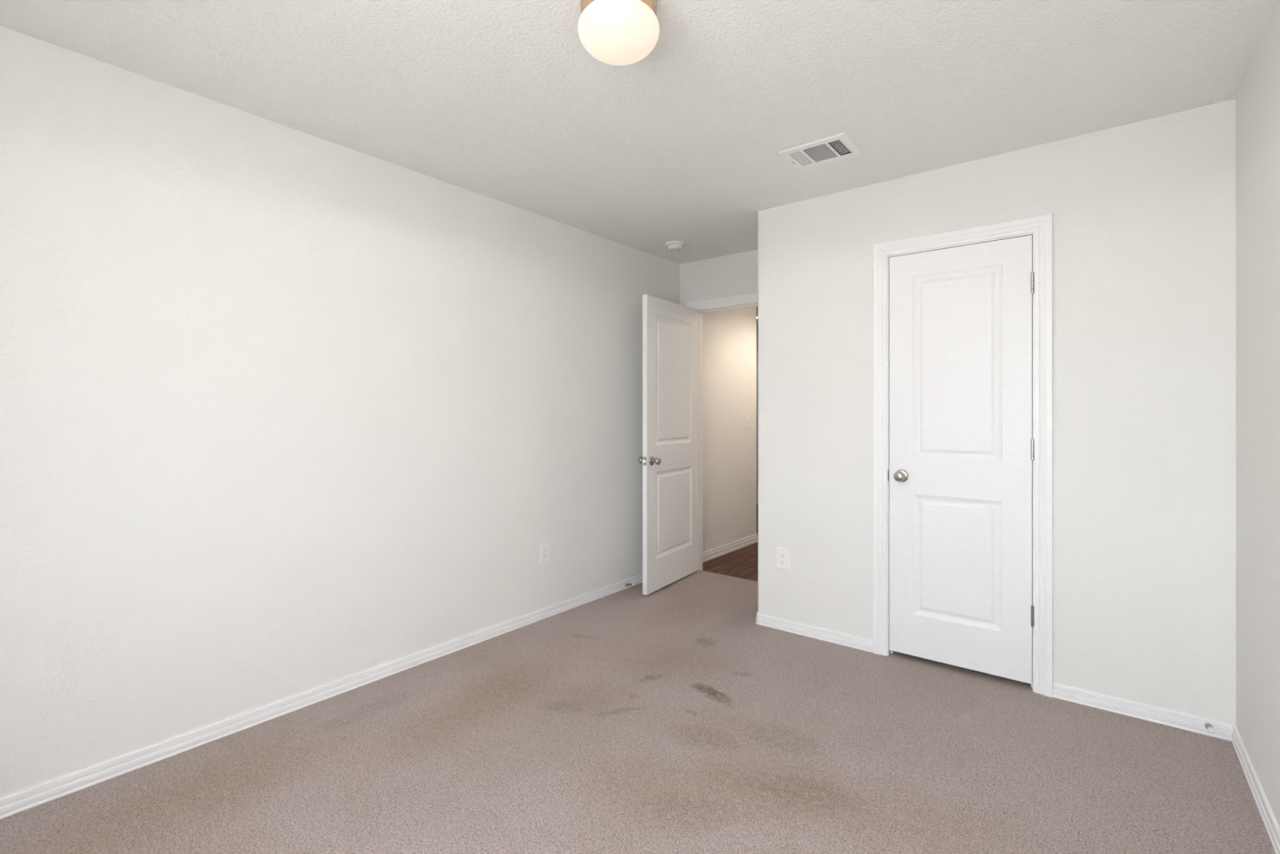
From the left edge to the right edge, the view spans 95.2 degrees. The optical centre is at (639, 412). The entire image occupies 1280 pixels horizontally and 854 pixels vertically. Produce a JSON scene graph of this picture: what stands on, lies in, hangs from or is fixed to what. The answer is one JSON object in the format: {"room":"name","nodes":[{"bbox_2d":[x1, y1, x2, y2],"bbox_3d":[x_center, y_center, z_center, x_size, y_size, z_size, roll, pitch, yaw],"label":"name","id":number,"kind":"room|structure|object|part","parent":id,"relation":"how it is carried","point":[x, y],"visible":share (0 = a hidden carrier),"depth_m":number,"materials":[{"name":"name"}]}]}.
{"room":"empty bedroom","nodes":[
{"label":"empty bedroom","id":0,"kind":"room"},
{"bbox_2d":[0,26,756,797],"bbox_3d":[-0.721,0.046,3.474,0.115,2.500,5.890,0,0,38],"label":"wall","id":1,"kind":"structure","parent":0,"point":[285,411],"depth_m":2.38,"materials":[{"name":"white paint"}]},
{"bbox_2d":[0,573,642,818],"bbox_3d":[-1.029,1.231,2.935,0.072,0.090,4.432,0,0,38],"label":"baseboard","id":2,"kind":"structure","parent":1,"relation":"attached to","point":[33,796],"depth_m":2.34,"materials":[{"name":"white paint"}]},
{"bbox_2d":[539,542,549,564],"bbox_3d":[-0.578,0.852,3.556,0.008,0.122,0.079,0,0,38],"label":"wall outlet","id":3,"kind":"object","parent":1,"relation":"attached to","point":[544,547],"visible":1,"depth_m":3.55,"materials":[{"name":"white plastic"}]},
{"bbox_2d":[542,553,547,559],"bbox_3d":[-0.576,0.872,3.554,0.003,0.028,0.034,0,0,38],"label":"receptacle","id":4,"kind":"object","parent":3,"relation":"attached to","point":[544,555],"depth_m":3.55,"materials":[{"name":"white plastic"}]},
{"bbox_2d":[625,582,635,586],"bbox_3d":[-0.071,1.212,4.124,0.080,0.036,0.024,0,0,41],"label":"door stop","id":5,"kind":"object","parent":1,"relation":"attached to","point":[626,584],"visible":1,"depth_m":4.13,"materials":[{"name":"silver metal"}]},
{"bbox_2d":[702,533,757,562],"bbox_3d":[0.735,1.231,5.303,0.128,0.090,1.241,0,0,38],"label":"baseboard","id":6,"kind":"structure","parent":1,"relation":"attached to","point":[717,552],"depth_m":5.30,"materials":[{"name":"white paint"}]},
{"bbox_2d":[745,415,749,427],"bbox_3d":[1.030,0.086,5.578,0.019,0.117,0.074,0,0,38],"label":"light switch","id":7,"kind":"object","parent":1,"relation":"attached to","point":[747,417],"visible":1,"depth_m":5.58,"materials":[{"name":"white plastic"}]},
{"bbox_2d":[0,503,1275,853],"bbox_3d":[0.414,1.276,5.088,6.661,0.060,9.800,0,0,38],"label":"floor","id":8,"kind":"structure","parent":0,"point":[668,719],"depth_m":2.07,"materials":[{"name":"beige carpet"}]},
{"bbox_2d":[0,0,1277,327],"bbox_3d":[0.415,-1.254,5.077,6.676,0.120,9.815,0,0,38],"label":"ceiling","id":9,"kind":"structure","parent":0,"point":[504,101],"depth_m":2.11,"materials":[{"name":"white paint"}]},
{"bbox_2d":[577,0,659,65],"bbox_3d":[-0.061,-1.109,1.680,0.234,0.170,0.234,0,0,38],"label":"ceiling light","id":10,"kind":"object","parent":9,"relation":"attached to","point":[613,32],"visible":1,"depth_m":1.62,"materials":[{"name":"white glass"}]},
{"bbox_2d":[665,240,684,251],"bbox_3d":[0.246,-1.169,4.117,0.136,0.049,0.136,0,0,38],"label":"smoke detector","id":11,"kind":"object","parent":9,"relation":"attached to","point":[673,246],"visible":1,"depth_m":4.08,"materials":[{"name":"white plastic"}]},
{"bbox_3d":[0.246,-1.185,4.117,0.136,0.017,0.136,0,0,38],"label":"mounting plate","id":12,"kind":"part","parent":11,"relation":"part of","materials":[{"name":"white plastic"}]},
{"bbox_2d":[777,132,863,170],"bbox_3d":[0.829,-1.235,2.678,0.305,0.123,0.256,0,0,38],"label":"ceiling vent","id":13,"kind":"object","parent":9,"relation":"in","point":[838,147],"visible":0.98,"depth_m":2.68,"materials":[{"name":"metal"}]},
{"bbox_2d":[680,248,758,306],"bbox_3d":[0.814,0.046,4.375,1.173,2.500,0.115,0,0,38],"label":"wall","id":14,"kind":"structure","parent":0,"point":[734,274],"depth_m":4.46,"materials":[{"name":"white paint"}]},
{"bbox_2d":[638,294,698,595],"bbox_3d":[0.236,0.214,4.267,0.166,2.029,0.771,0,0,33],"label":"door","id":15,"kind":"structure","parent":14,"relation":"in","point":[669,460],"depth_m":4.21,"materials":[{"name":"white paint"}]},
{"bbox_3d":[0.018,0.326,4.034,0.054,0.052,0.052,0,0,33],"label":"knob","id":16,"kind":"part","parent":15,"relation":"part of","materials":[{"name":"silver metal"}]},
{"bbox_3d":[0.032,0.326,3.953,0.024,0.057,0.002,0,0,33],"label":"latch plate","id":17,"kind":"part","parent":15,"relation":"part of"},
{"bbox_3d":[0.112,0.326,3.973,0.054,0.052,0.052,0,0,33],"label":"knob","id":18,"kind":"part","parent":15,"relation":"part of","materials":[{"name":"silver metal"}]},
{"bbox_2d":[685,292,758,570],"bbox_3d":[0.768,0.200,4.412,0.913,2.154,0.151,0,0,38],"label":"door frame","id":19,"kind":"structure","parent":14,"relation":"attached to","point":[751,300],"depth_m":4.63,"materials":[{"name":"white paint"}]},
{"bbox_2d":[756,327,758,497],"bbox_3d":[1.595,0.046,8.273,4.558,2.500,0.120,0,0,38],"label":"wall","id":20,"kind":"structure","parent":0,"point":[757,327],"depth_m":8.16,"materials":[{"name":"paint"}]},
{"bbox_2d":[758,98,1235,724],"bbox_3d":[1.706,0.046,3.129,2.003,2.500,0.732,0,0,38],"label":"wall","id":21,"kind":"structure","parent":0,"point":[1144,211],"depth_m":2.48,"materials":[{"name":"white paint"}]},
{"bbox_2d":[776,546,789,570],"bbox_3d":[0.820,0.837,3.358,0.079,0.122,0.008,0,0,38],"label":"wall outlet","id":22,"kind":"object","parent":21,"relation":"attached to","point":[782,553],"visible":1,"depth_m":3.35,"materials":[{"name":"white plastic"}]},
{"bbox_2d":[779,559,785,564],"bbox_3d":[0.818,0.857,3.356,0.034,0.028,0.003,0,0,38],"label":"receptacle","id":23,"kind":"object","parent":22,"relation":"attached to","point":[782,562],"depth_m":3.35,"materials":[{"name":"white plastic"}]},
{"bbox_2d":[779,552,785,558],"bbox_3d":[0.818,0.818,3.356,0.034,0.028,0.003,0,0,38],"label":"receptacle","id":24,"kind":"object","parent":22,"relation":"attached to","point":[782,555],"depth_m":3.35,"materials":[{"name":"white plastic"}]},
{"bbox_2d":[755,611,872,652],"bbox_3d":[1.151,1.231,3.560,0.744,0.090,0.745,0,0,38],"label":"baseboard","id":25,"kind":"structure","parent":21,"relation":"attached to","point":[861,643],"depth_m":3.23,"materials":[{"name":"white paint"}]},
{"bbox_2d":[888,235,1034,684],"bbox_3d":[1.513,0.209,2.796,0.620,2.014,0.100,0,0,38],"label":"door","id":26,"kind":"structure","parent":21,"relation":"in","point":[962,442],"depth_m":2.79,"materials":[{"name":"white paint"}]},
{"bbox_3d":[1.303,0.318,2.933,0.052,0.052,0.054,0,0,38],"label":"knob","id":27,"kind":"part","parent":26,"relation":"part of","materials":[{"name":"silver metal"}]},
{"bbox_2d":[872,213,1053,697],"bbox_3d":[1.549,0.201,2.848,0.764,2.151,0.133,0,0,38],"label":"door frame","id":28,"kind":"structure","parent":21,"relation":"attached to","point":[1040,227],"depth_m":2.62,"materials":[{"name":"white paint"}]},
{"bbox_2d":[1235,0,1279,827],"bbox_3d":[1.404,0.046,1.042,0.115,2.500,4.715,0,0,38],"label":"wall","id":29,"kind":"structure","parent":0,"point":[1258,97],"depth_m":1.89,"materials":[{"name":"white paint"}]},
{"bbox_2d":[1053,682,1279,853],"bbox_3d":[0.892,1.231,0.946,0.569,0.090,3.700,0,0,38],"label":"baseboard","id":30,"kind":"structure","parent":29,"relation":"attached to","point":[1224,731],"depth_m":2.29,"materials":[{"name":"white paint"}]},
{"bbox_2d":[1204,722,1213,732],"bbox_3d":[2.173,1.204,2.231,0.024,0.035,0.080,0,0,41],"label":"door stop","id":31,"kind":"object","parent":30,"relation":"attached to","point":[1208,726],"visible":1,"depth_m":2.23,"materials":[{"name":"silver metal"}]}
]}

